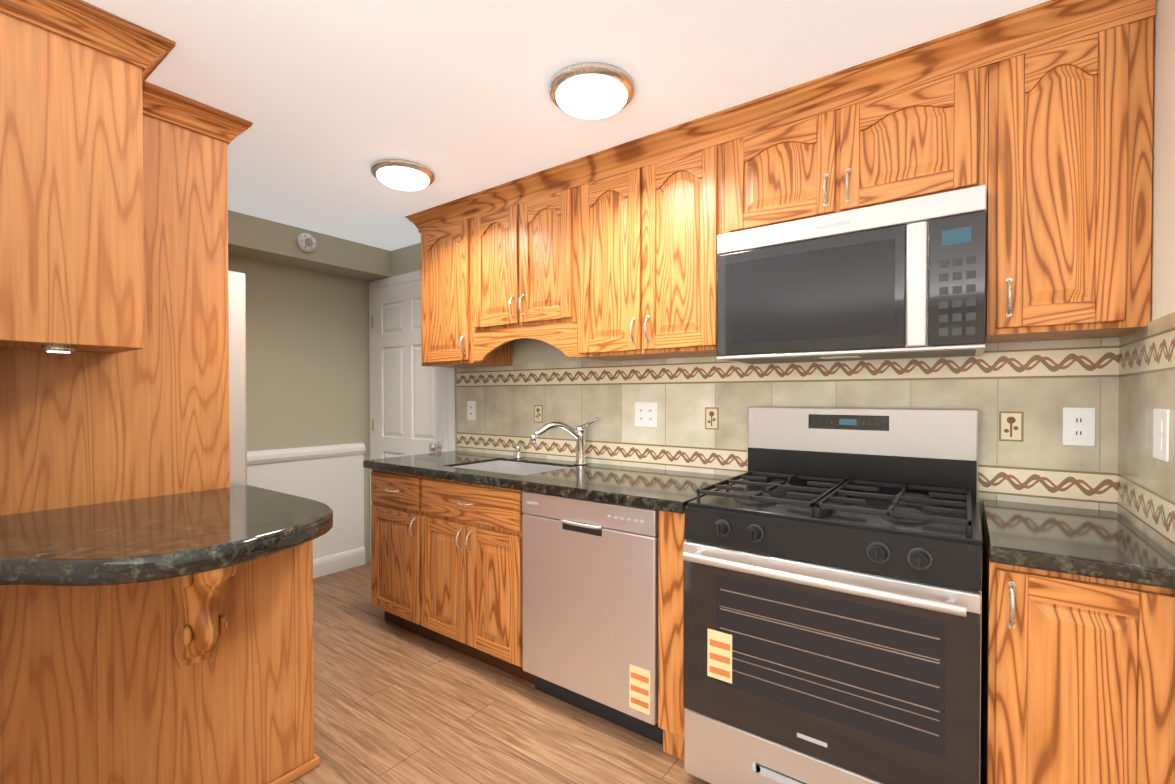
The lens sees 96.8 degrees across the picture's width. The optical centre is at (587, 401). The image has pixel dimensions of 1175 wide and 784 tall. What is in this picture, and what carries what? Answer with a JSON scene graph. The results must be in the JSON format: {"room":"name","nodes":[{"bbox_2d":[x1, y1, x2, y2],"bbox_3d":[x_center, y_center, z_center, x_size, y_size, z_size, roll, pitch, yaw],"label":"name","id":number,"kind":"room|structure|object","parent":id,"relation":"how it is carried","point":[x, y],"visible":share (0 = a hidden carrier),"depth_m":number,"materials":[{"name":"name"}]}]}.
{"room":"kitchen","nodes":[
{"label":"kitchen","id":0,"kind":"room"},
{"bbox_2d":[228,255,369,578],"bbox_3d":[-3.453,0.086,1.576,0.150,2.325,6.000,0,1,36],"label":"wall","id":1,"kind":"structure","parent":0,"point":[307,385],"depth_m":3.63,"materials":[{"name":"beige paint"}]},
{"bbox_2d":[228,210,390,281],"bbox_3d":[-2.177,-0.998,3.014,0.270,0.190,2.155,0,1,36],"label":"soffit beam","id":2,"kind":"structure","parent":1,"relation":"attached to","point":[256,238],"depth_m":3.35,"materials":[{"name":"beige paint"}]},
{"bbox_2d":[296,233,316,252],"bbox_3d":[-1.774,-1.010,3.305,0.036,0.120,0.120,0,1,36],"label":"smoke detector","id":3,"kind":"object","parent":2,"relation":"attached to","point":[306,243],"visible":1,"depth_m":3.29,"materials":[{"name":"white plastic"}]},
{"bbox_2d":[82,0,1049,250],"bbox_3d":[-0.776,-1.085,-0.307,6.600,0.060,6.120,0,1,36],"label":"ceiling","id":4,"kind":"structure","parent":0,"point":[332,100],"depth_m":1.70,"materials":[{"name":"white paint"}]},
{"bbox_2d":[370,159,434,190],"bbox_3d":[-0.872,-1.054,2.470,0.290,0.065,0.290,0,1,36],"label":"ceiling light","id":5,"kind":"object","parent":4,"relation":"attached to","point":[402,174],"visible":1,"depth_m":2.40,"materials":[{"name":"white glass"}]},
{"bbox_2d":[548,62,634,118],"bbox_3d":[0.014,-1.046,1.801,0.300,0.065,0.300,0,1,36],"label":"ceiling light","id":6,"kind":"object","parent":4,"relation":"attached to","point":[591,90],"visible":0.98,"depth_m":1.73,"materials":[{"name":"white glass"}]},
{"bbox_2d":[288,562,982,783],"bbox_3d":[-0.776,1.300,-0.280,6.600,0.060,6.120,0,1,36],"label":"floor","id":7,"kind":"structure","parent":0,"point":[394,703],"depth_m":2.03,"materials":[{"name":"wood"}]},
{"bbox_2d":[0,81,252,515],"bbox_3d":[-1.937,0.082,2.014,1.029,2.323,0.779,0,1,36],"label":"panel","id":8,"kind":"object","parent":7,"relation":"on","point":[151,419],"visible":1,"depth_m":1.83,"materials":[{"name":"brown wood"}]},
{"bbox_2d":[0,540,319,783],"bbox_3d":[-1.280,0.821,1.554,0.709,0.856,0.797,0,1,36],"label":"base cabinet","id":9,"kind":"object","parent":7,"relation":"on","point":[207,677],"visible":0.67,"depth_m":1.43,"materials":[{"name":"brown wood"}]},
{"bbox_2d":[0,485,332,585],"bbox_3d":[-1.213,0.364,1.501,0.874,0.058,0.785,0,1,36],"label":"countertop","id":10,"kind":"structure","parent":9,"relation":"on","point":[147,539],"depth_m":1.34,"materials":[{"name":"stone"}]},
{"bbox_2d":[228,271,246,486],"bbox_3d":[-1.935,0.363,2.073,0.885,1.760,0.848,0,1,36],"label":"refrigerator","id":11,"kind":"object","parent":7,"relation":"on","point":[237,374],"depth_m":2.07,"materials":[{"name":"silver metal"}]},
{"bbox_2d":[371,469,522,678],"bbox_3d":[-0.560,0.798,2.789,1.155,0.874,0.626,0,1,36],"label":"base cabinet","id":12,"kind":"object","parent":7,"relation":"on","point":[446,562],"depth_m":2.47,"materials":[{"name":"brown wood"}]},
{"bbox_2d":[454,460,568,475],"bbox_3d":[-0.390,0.486,2.641,0.554,0.303,0.399,0,1,36],"label":"sink","id":13,"kind":"object","parent":12,"relation":"in","point":[512,467],"visible":0.04,"depth_m":2.85,"materials":[{"name":"silver metal"}]},
{"bbox_2d":[522,491,662,744],"bbox_3d":[0.157,0.806,2.246,0.629,0.870,0.648,0,1,36],"label":"dishwasher","id":14,"kind":"object","parent":7,"relation":"on","point":[590,606],"visible":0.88,"depth_m":1.98,"materials":[{"name":"silver metal"}]},
{"bbox_2d":[523,511,687,759],"bbox_3d":[0.181,0.804,2.251,0.826,0.874,0.626,0,1,36],"label":"base cabinet","id":15,"kind":"object","parent":7,"relation":"on","point":[671,711],"depth_m":1.80,"materials":[{"name":"brown wood"}]},
{"bbox_2d":[363,450,747,513],"bbox_3d":[-0.264,0.343,2.554,1.908,0.040,0.652,0,1,36],"label":"countertop","id":16,"kind":"structure","parent":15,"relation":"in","point":[663,490],"depth_m":2.25,"materials":[{"name":"stone"}]},
{"bbox_2d":[508,446,521,457],"bbox_3d":[-0.406,0.282,2.951,0.057,0.072,0.074,0,1,36],"label":"soap dispenser","id":17,"kind":"object","parent":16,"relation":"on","point":[518,452],"visible":1,"depth_m":2.95,"materials":[{"name":"silver metal"}]},
{"bbox_2d":[529,417,598,464],"bbox_3d":[-0.113,0.198,2.622,0.260,0.247,0.263,0,1,36],"label":"kitchen faucet","id":18,"kind":"object","parent":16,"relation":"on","point":[578,433],"visible":1,"depth_m":2.66,"materials":[{"name":"silver metal"}]},
{"bbox_2d":[682,406,982,783],"bbox_3d":[0.802,0.636,1.714,0.780,1.222,0.743,0,1,36],"label":"gas range","id":19,"kind":"object","parent":7,"relation":"on","point":[832,634],"visible":1,"depth_m":1.50,"materials":[{"name":"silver metal"}]},
{"bbox_2d":[981,517,1174,783],"bbox_3d":[1.279,0.814,1.414,0.324,0.874,0.691,0,1,36],"label":"base cabinet","id":20,"kind":"object","parent":7,"relation":"on","point":[1077,679],"visible":0.9,"depth_m":1.17,"materials":[{"name":"brown wood"}]},
{"bbox_2d":[983,499,1174,588],"bbox_3d":[1.280,0.356,1.410,0.324,0.040,0.687,0,1,36],"label":"countertop","id":21,"kind":"structure","parent":20,"relation":"on","point":[1109,545],"depth_m":1.24,"materials":[{"name":"stone"}]},
{"bbox_2d":[391,243,1118,762],"bbox_3d":[0.983,0.080,2.128,6.600,2.325,0.134,0,1,36],"label":"wall","id":22,"kind":"structure","parent":0,"point":[1047,421],"depth_m":2.17,"materials":[{"name":"beige tile"}]},
{"bbox_2d":[369,270,455,562],"bbox_3d":[-1.278,0.160,3.640,0.965,2.129,0.100,0,1,36],"label":"interior door","id":23,"kind":"structure","parent":22,"relation":"in","point":[412,407],"depth_m":3.68,"materials":[{"name":"white wood"}]},
{"bbox_2d":[421,218,511,367],"bbox_3d":[-0.732,-0.611,3.066,0.452,0.796,0.356,0,1,36],"label":"upper cabinet","id":24,"kind":"object","parent":22,"relation":"attached to","point":[446,295],"visible":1,"depth_m":2.94,"materials":[{"name":"brown wood"}]},
{"bbox_2d":[473,187,576,361],"bbox_3d":[-0.262,-0.611,2.724,0.708,0.788,0.356,0,1,36],"label":"upper cabinet","id":25,"kind":"object","parent":22,"relation":"attached to","point":[524,270],"visible":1,"depth_m":2.57,"materials":[{"name":"brown wood"}]},
{"bbox_2d":[577,143,724,360],"bbox_3d":[0.311,-0.602,2.308,0.706,0.796,0.356,0,1,36],"label":"upper cabinet","id":26,"kind":"object","parent":22,"relation":"attached to","point":[647,255],"visible":0.94,"depth_m":2.16,"materials":[{"name":"brown wood"}]},
{"bbox_2d":[405,0,1155,233],"bbox_3d":[0.271,-1.040,2.325,3.070,0.095,0.368,0,1,36],"label":"crown molding","id":27,"kind":"structure","parent":22,"relation":"attached to","point":[1029,29],"depth_m":1.74,"materials":[{"name":"brown wood"}]},
{"bbox_2d":[724,65,988,233],"bbox_3d":[0.921,-0.808,1.862,0.801,0.374,0.356,0,1,36],"label":"upper cabinet","id":28,"kind":"object","parent":22,"relation":"attached to","point":[928,138],"visible":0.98,"depth_m":1.70,"materials":[{"name":"brown wood"}]},
{"bbox_2d":[717,185,986,364],"bbox_3d":[0.911,-0.385,1.853,0.794,0.463,0.390,0,1,36],"label":"microwave","id":29,"kind":"object","parent":28,"relation":"attached to","point":[904,279],"visible":1,"depth_m":1.66,"materials":[{"name":"silver metal"}]},
{"bbox_2d":[1117,0,1174,556],"bbox_3d":[1.460,0.090,1.247,0.190,2.325,0.760,0,1,36],"label":"wall","id":30,"kind":"structure","parent":0,"point":[1146,462],"depth_m":1.29,"materials":[{"name":"beige tile"}]},
{"bbox_2d":[985,17,1153,343],"bbox_3d":[1.381,-0.593,1.531,0.333,0.796,0.356,0,1,36],"label":"upper cabinet","id":31,"kind":"object","parent":30,"relation":"attached to","point":[1069,199],"visible":0.98,"depth_m":1.41,"materials":[{"name":"brown wood"}]},
{"bbox_3d":[-2.067,0.086,1.520,2.219,2.325,0.162,0,1,36],"label":"wall","id":32,"kind":"structure","parent":0,"visible":0},
{"bbox_2d":[0,0,175,352],"bbox_3d":[-1.515,-0.607,1.493,0.381,0.933,0.447,0,1,36],"label":"upper cabinet","id":33,"kind":"object","parent":32,"relation":"attached to","point":[75,75],"visible":1,"depth_m":1.42,"materials":[{"name":"brown wood"}]}
]}

